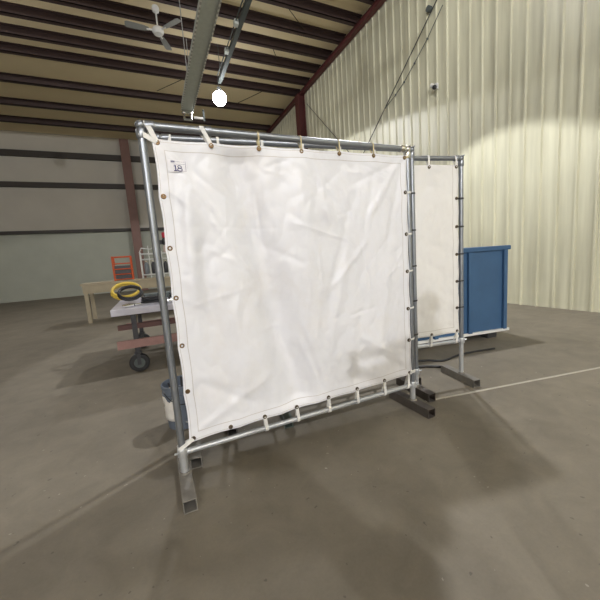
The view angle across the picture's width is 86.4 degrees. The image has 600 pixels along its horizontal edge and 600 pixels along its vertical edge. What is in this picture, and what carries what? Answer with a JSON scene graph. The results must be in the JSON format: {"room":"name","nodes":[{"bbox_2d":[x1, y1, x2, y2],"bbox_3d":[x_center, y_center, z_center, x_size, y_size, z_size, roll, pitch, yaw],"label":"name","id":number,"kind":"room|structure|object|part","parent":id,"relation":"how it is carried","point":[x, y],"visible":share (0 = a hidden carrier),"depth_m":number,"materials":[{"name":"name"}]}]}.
{"room":"metal workshop","nodes":[
{"label":"metal workshop","id":0,"kind":"room"},
{"bbox_2d":[0,130,170,302],"bbox_3d":[-12.809,-4.590,17.607,22.000,8.830,0.860,-8,8,-24],"label":"wall","id":1,"kind":"structure","parent":0,"point":[70,204],"depth_m":17.85,"materials":[{"name":"metal"}]},
{"bbox_2d":[0,0,374,145],"bbox_3d":[-4.955,-7.093,-0.808,22.400,0.430,40.400,-8,8,-24],"label":"ceiling","id":2,"kind":"structure","parent":0,"point":[68,67],"depth_m":11.68,"materials":[{"name":"metal"}]},
{"bbox_2d":[125,4,180,49],"bbox_3d":[-4.195,-7.904,9.058,1.433,0.730,1.497,-8,8,-24],"label":"ceiling fan","id":3,"kind":"object","parent":2,"relation":"hanging from","point":[158,31],"visible":0.99,"depth_m":8.96,"materials":[{"name":"white metal"}]},
{"bbox_3d":[-4.516,-7.585,8.849,0.606,0.043,0.207,-8,8,-24],"label":"blade","id":4,"kind":"part","parent":3,"relation":"part of","materials":[{"name":"grey metal"}]},
{"bbox_3d":[-4.041,-7.652,9.098,0.310,0.200,0.310,-8,8,-24],"label":"motor","id":5,"kind":"part","parent":3,"relation":"part of","materials":[{"name":"white metal"}]},
{"bbox_3d":[-4.051,-7.725,9.633,0.198,0.043,0.600,-4,8,-1],"label":"blade","id":6,"kind":"part","parent":3,"relation":"part of","materials":[{"name":"grey metal"}]},
{"bbox_3d":[-3.557,-7.654,8.858,0.600,0.043,0.198,0,9,26],"label":"blade","id":7,"kind":"part","parent":3,"relation":"part of","materials":[{"name":"grey metal"}]},
{"bbox_2d":[179,0,221,121],"bbox_3d":[-1.034,-6.687,4.897,0.762,2.460,13.000,-8,8,-24],"label":"channel","id":8,"kind":"object","parent":2,"relation":"hanging from","point":[207,12],"visible":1,"depth_m":7.94,"materials":[{"name":"metal"}]},
{"bbox_3d":[-3.163,-7.234,8.615,0.022,2.080,0.022,3,11,43],"label":"hanger rod","id":9,"kind":"part","parent":8,"relation":"part of","materials":[{"name":"grey metal"}]},
{"bbox_2d":[217,0,251,83],"bbox_3d":[-0.203,-7.457,5.170,0.230,1.130,12.950,-8,8,-24],"label":"strut","id":10,"kind":"object","parent":2,"relation":"hanging from","point":[237,23],"visible":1,"depth_m":8.90,"materials":[{"name":"grey metal"}]},
{"bbox_2d":[213,83,225,105],"bbox_3d":[-2.811,-7.157,11.127,0.470,0.732,0.463,-8,8,-24],"label":"lamp","id":11,"kind":"object","parent":10,"relation":"hanging from","point":[219,98],"visible":1,"depth_m":11.01,"materials":[{"name":"white glass"}]},
{"bbox_3d":[-2.801,-7.028,11.144,0.470,0.470,0.463,-8,8,-24],"label":"globe","id":12,"kind":"part","parent":11,"relation":"part of","materials":[{"name":"white glass"}]},
{"bbox_2d":[0,287,599,599],"bbox_3d":[-4.328,1.718,0.392,22.400,0.200,40.400,-8,8,-24],"label":"floor","id":13,"kind":"structure","parent":0,"point":[495,495],"depth_m":1.92,"materials":[{"name":"concrete"}]},
{"bbox_2d":[80,276,170,322],"bbox_3d":[-4.344,-0.122,9.308,3.200,1.040,0.900,-8,8,-24],"label":"workbench","id":14,"kind":"object","parent":13,"relation":"on","point":[90,288],"visible":0.52,"depth_m":8.53,"materials":[{"name":"brown wood"}]},
{"bbox_3d":[-5.545,0.122,8.363,0.090,0.980,0.090,-8,8,-24],"label":"leg","id":15,"kind":"part","parent":14,"relation":"part of","materials":[{"name":"brown wood"}]},
{"bbox_3d":[-5.860,0.051,9.051,0.090,0.980,0.090,-8,8,-24],"label":"leg","id":16,"kind":"part","parent":14,"relation":"part of","materials":[{"name":"brown wood"}]},
{"bbox_2d":[111,256,134,280],"bbox_3d":[-4.927,-0.886,8.906,0.476,0.660,0.436,-8,8,-24],"label":"wire crate","id":17,"kind":"object","parent":14,"relation":"on","point":[125,272],"visible":1,"depth_m":8.77,"materials":[{"name":"orange metal"}]},
{"bbox_2d":[139,246,169,278],"bbox_3d":[-4.119,-1.112,9.253,0.894,0.900,0.514,-8,8,-24],"label":"wire rack","id":18,"kind":"object","parent":14,"relation":"on","point":[148,253],"visible":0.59,"depth_m":8.96,"materials":[{"name":"white metal"}]},
{"bbox_2d":[144,261,149,273],"bbox_3d":[-4.340,-0.925,9.061,0.124,0.378,0.122,-8,8,-24],"label":"bottle","id":19,"kind":"object","parent":18,"relation":"in","point":[146,265],"visible":0.94,"depth_m":9.02,"materials":[{"name":"metal"}]},
{"bbox_2d":[151,260,154,273],"bbox_3d":[-4.168,-0.945,9.116,0.124,0.378,0.122,-8,8,-24],"label":"bottle","id":20,"kind":"object","parent":18,"relation":"in","point":[152,263],"visible":0.84,"depth_m":9.07,"materials":[{"name":"grey metal"}]},
{"bbox_2d":[159,232,165,251],"bbox_3d":[-3.928,-1.673,9.283,0.285,0.585,0.230,-8,8,-24],"label":"canister","id":21,"kind":"object","parent":18,"relation":"on","point":[162,241],"visible":0.41,"depth_m":9.20,"materials":[{"name":"red metal"}]},
{"bbox_2d":[163,259,168,272],"bbox_3d":[-3.878,-0.983,9.245,0.124,0.378,0.122,-8,8,-24],"label":"bottle","id":22,"kind":"object","parent":18,"relation":"in","point":[165,264],"visible":0.96,"depth_m":9.20,"materials":[{"name":"grey metal"}]},
{"bbox_2d":[110,293,176,371],"bbox_3d":[-1.717,0.298,5.086,2.022,0.976,1.500,-8,8,-24],"label":"cart","id":23,"kind":"object","parent":13,"relation":"on","point":[139,362],"depth_m":4.16,"materials":[{"name":"grey metal"}]},
{"bbox_2d":[110,282,141,299],"bbox_3d":[-2.573,-0.136,4.737,0.425,0.261,0.301,-8,8,-24],"label":"air hose","id":24,"kind":"object","parent":23,"relation":"on","point":[121,284],"visible":0.62,"depth_m":4.70,"materials":[{"name":"yellow rubber"}]},
{"bbox_2d":[117,285,142,300],"bbox_3d":[-2.407,-0.100,4.532,0.334,0.220,0.228,-8,8,-24],"label":"cable coil","id":25,"kind":"object","parent":23,"relation":"on","point":[140,293],"visible":1,"depth_m":4.50,"materials":[{"name":"black rubber"}]},
{"bbox_2d":[122,303,141,307],"bbox_3d":[-2.200,0.063,4.194,0.102,0.038,0.223,2,10,37],"label":"clamp","id":26,"kind":"object","parent":23,"relation":"on","point":[134,304],"visible":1,"depth_m":4.15,"materials":[{"name":"metal"}]},
{"bbox_3d":[-2.132,0.430,4.147,0.060,0.503,0.060,-8,8,-24],"label":"leg","id":27,"kind":"part","parent":23,"relation":"part of","materials":[{"name":"grey metal"}]},
{"bbox_3d":[-2.704,0.300,5.396,0.060,0.503,0.060,-8,8,-24],"label":"leg","id":28,"kind":"part","parent":23,"relation":"part of","materials":[{"name":"grey metal"}]},
{"bbox_3d":[-1.442,0.470,4.429,1.910,0.105,0.050,-8,8,-24],"label":"rail","id":29,"kind":"part","parent":23,"relation":"part of","materials":[{"name":"red metal"}]},
{"bbox_3d":[-2.027,-0.019,4.422,0.331,0.126,0.268,-8,8,-24],"label":"cable coil","id":30,"kind":"part","parent":23,"relation":"part of","materials":[{"name":"black rubber"}]},
{"bbox_3d":[-2.043,0.334,5.742,1.910,0.105,0.050,-8,8,-24],"label":"rail","id":31,"kind":"part","parent":23,"relation":"part of","materials":[{"name":"red metal"}]},
{"bbox_2d":[143,291,170,296],"bbox_3d":[-2.240,-0.081,5.137,0.480,0.085,0.303,-8,9,-29],"label":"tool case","id":32,"kind":"object","parent":23,"relation":"on","point":[167,292],"visible":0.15,"depth_m":5.07,"materials":[{"name":"black plastic"}]},
{"bbox_2d":[160,375,188,429],"bbox_3d":[-1.003,0.872,2.729,0.304,0.375,0.311,-8,8,-24],"label":"bucket","id":33,"kind":"object","parent":13,"relation":"on","point":[166,391],"visible":0.38,"depth_m":2.61,"materials":[{"name":"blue plastic"}]},
{"bbox_2d":[135,119,434,514],"bbox_3d":[0.056,-0.020,2.220,1.942,2.127,0.526,-8,8,-24],"label":"screen","id":34,"kind":"object","parent":13,"relation":"on","point":[291,270],"visible":1,"depth_m":2.10,"materials":[{"name":"fabric"}]},
{"bbox_3d":[-0.787,-0.004,1.835,0.042,1.842,0.042,-8,8,-24],"label":"post","id":35,"kind":"part","parent":34,"relation":"part of","materials":[{"name":"silver metal"}]},
{"bbox_3d":[-0.017,-1.044,2.080,1.824,0.054,0.054,-8,8,-24],"label":"rail","id":36,"kind":"part","parent":34,"relation":"part of","materials":[{"name":"silver metal"}]},
{"bbox_2d":[152,139,411,441],"bbox_3d":[0.058,-0.115,2.210,1.772,1.776,0.131,-8,8,-24],"label":"curtain","id":37,"kind":"object","parent":34,"relation":"hanging from","point":[290,270],"depth_m":2.11,"materials":[{"name":"white fabric"}]},
{"bbox_3d":[0.116,0.826,2.335,1.824,0.035,0.035,-8,8,-24],"label":"rail","id":38,"kind":"part","parent":34,"relation":"part of","materials":[{"name":"silver metal"}]},
{"bbox_3d":[0.886,-0.225,2.579,0.042,1.842,0.042,-8,8,-24],"label":"post","id":39,"kind":"part","parent":34,"relation":"part of","materials":[{"name":"silver metal"}]},
{"bbox_2d":[156,133,435,469],"bbox_3d":[0.085,-0.104,2.543,2.083,2.202,0.526,-7,8,-19],"label":"screen","id":40,"kind":"object","parent":13,"relation":"on","point":[422,392],"visible":0.02,"depth_m":2.66,"materials":[{"name":"metal"}]},
{"bbox_3d":[0.009,-1.165,2.398,1.965,0.042,0.042,-7,8,-19],"label":"rail","id":41,"kind":"part","parent":40,"relation":"part of","materials":[{"name":"silver metal"}]},
{"bbox_3d":[1.013,-0.309,2.845,0.042,1.915,0.042,-7,8,-19],"label":"post","id":42,"kind":"part","parent":40,"relation":"part of","materials":[{"name":"silver metal"}]},
{"bbox_2d":[227,376,420,435],"bbox_3d":[0.170,-0.121,2.903,1.938,2.127,0.526,-7,8,-20],"label":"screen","id":43,"kind":"object","parent":13,"relation":"on","point":[232,431],"visible":0.02,"depth_m":2.54,"materials":[{"name":"metal"}]},
{"bbox_2d":[279,155,479,428],"bbox_3d":[0.664,-0.170,2.872,1.938,2.162,0.526,-6,8,-13],"label":"screen","id":44,"kind":"object","parent":13,"relation":"on","point":[439,197],"visible":0.27,"depth_m":2.98,"materials":[{"name":"fabric"}]},
{"bbox_2d":[414,164,458,337],"bbox_3d":[0.656,-0.364,2.822,1.750,1.589,0.047,-6,8,-13],"label":"curtain","id":45,"kind":"object","parent":44,"relation":"hanging from","point":[436,186],"depth_m":2.97,"materials":[{"name":"white fabric"}]},
{"bbox_3d":[0.590,-1.212,2.730,1.820,0.042,0.042,-6,8,-13],"label":"rail","id":46,"kind":"part","parent":44,"relation":"part of","materials":[{"name":"silver metal"}]},
{"bbox_3d":[0.712,0.493,2.962,1.820,0.035,0.035,-6,8,-13],"label":"rail","id":47,"kind":"part","parent":44,"relation":"part of","materials":[{"name":"silver metal"}]},
{"bbox_3d":[1.541,-0.456,3.058,0.042,1.675,0.042,-6,8,-13],"label":"post","id":48,"kind":"part","parent":44,"relation":"part of","materials":[{"name":"silver metal"}]},
{"bbox_2d":[418,365,440,367],"bbox_3d":[1.342,0.767,3.563,0.604,0.028,0.197,-2,8,13],"label":"cable","id":49,"kind":"object","parent":13,"relation":"on","point":[420,366],"visible":0.28,"depth_m":3.61,"materials":[{"name":"black rubber"}]},
{"bbox_2d":[418,347,494,361],"bbox_3d":[1.762,0.700,3.853,1.520,0.024,0.145,-6,8,-13],"label":"cable","id":50,"kind":"object","parent":13,"relation":"on","point":[449,358],"visible":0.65,"depth_m":3.86,"materials":[{"name":"black rubber"}]},
{"bbox_2d":[418,245,510,343],"bbox_3d":[1.924,-0.081,4.761,1.860,1.300,1.065,-6,8,-15],"label":"cabinet","id":51,"kind":"object","parent":13,"relation":"on","point":[486,267],"visible":0.23,"depth_m":4.40,"materials":[{"name":"blue metal"}]},
{"bbox_2d":[426,367,599,401],"bbox_3d":[2.763,0.727,3.212,3.400,0.003,0.024,-6,8,-13],"label":"floor line","id":52,"kind":"object","parent":13,"relation":"on","point":[596,367],"depth_m":3.04,"materials":[{"name":"beige paint"}]},
{"bbox_2d":[265,0,599,312],"bbox_3d":[5.217,-4.043,4.167,0.500,8.830,40.000,-8,8,-24],"label":"wall","id":53,"kind":"structure","parent":0,"point":[517,95],"depth_m":6.83,"materials":[{"name":"beige metal"}]},
{"bbox_3d":[1.358,-6.306,12.329,0.028,4.267,4.417,-8,8,-24],"label":"brace rod","id":54,"kind":"part","parent":53,"relation":"part of","materials":[{"name":"grey metal"}]},
{"bbox_3d":[2.476,-5.616,10.018,0.028,3.769,4.655,-8,8,-24],"label":"brace rod","id":55,"kind":"part","parent":53,"relation":"part of","materials":[{"name":"grey metal"}]},
{"bbox_2d":[430,83,438,90],"bbox_3d":[3.353,-5.344,8.006,0.155,0.180,0.190,-8,8,-24],"label":"wall sensor","id":56,"kind":"object","parent":53,"relation":"attached to","point":[435,86],"visible":1,"depth_m":7.96,"materials":[{"name":"white plastic"}]}
]}

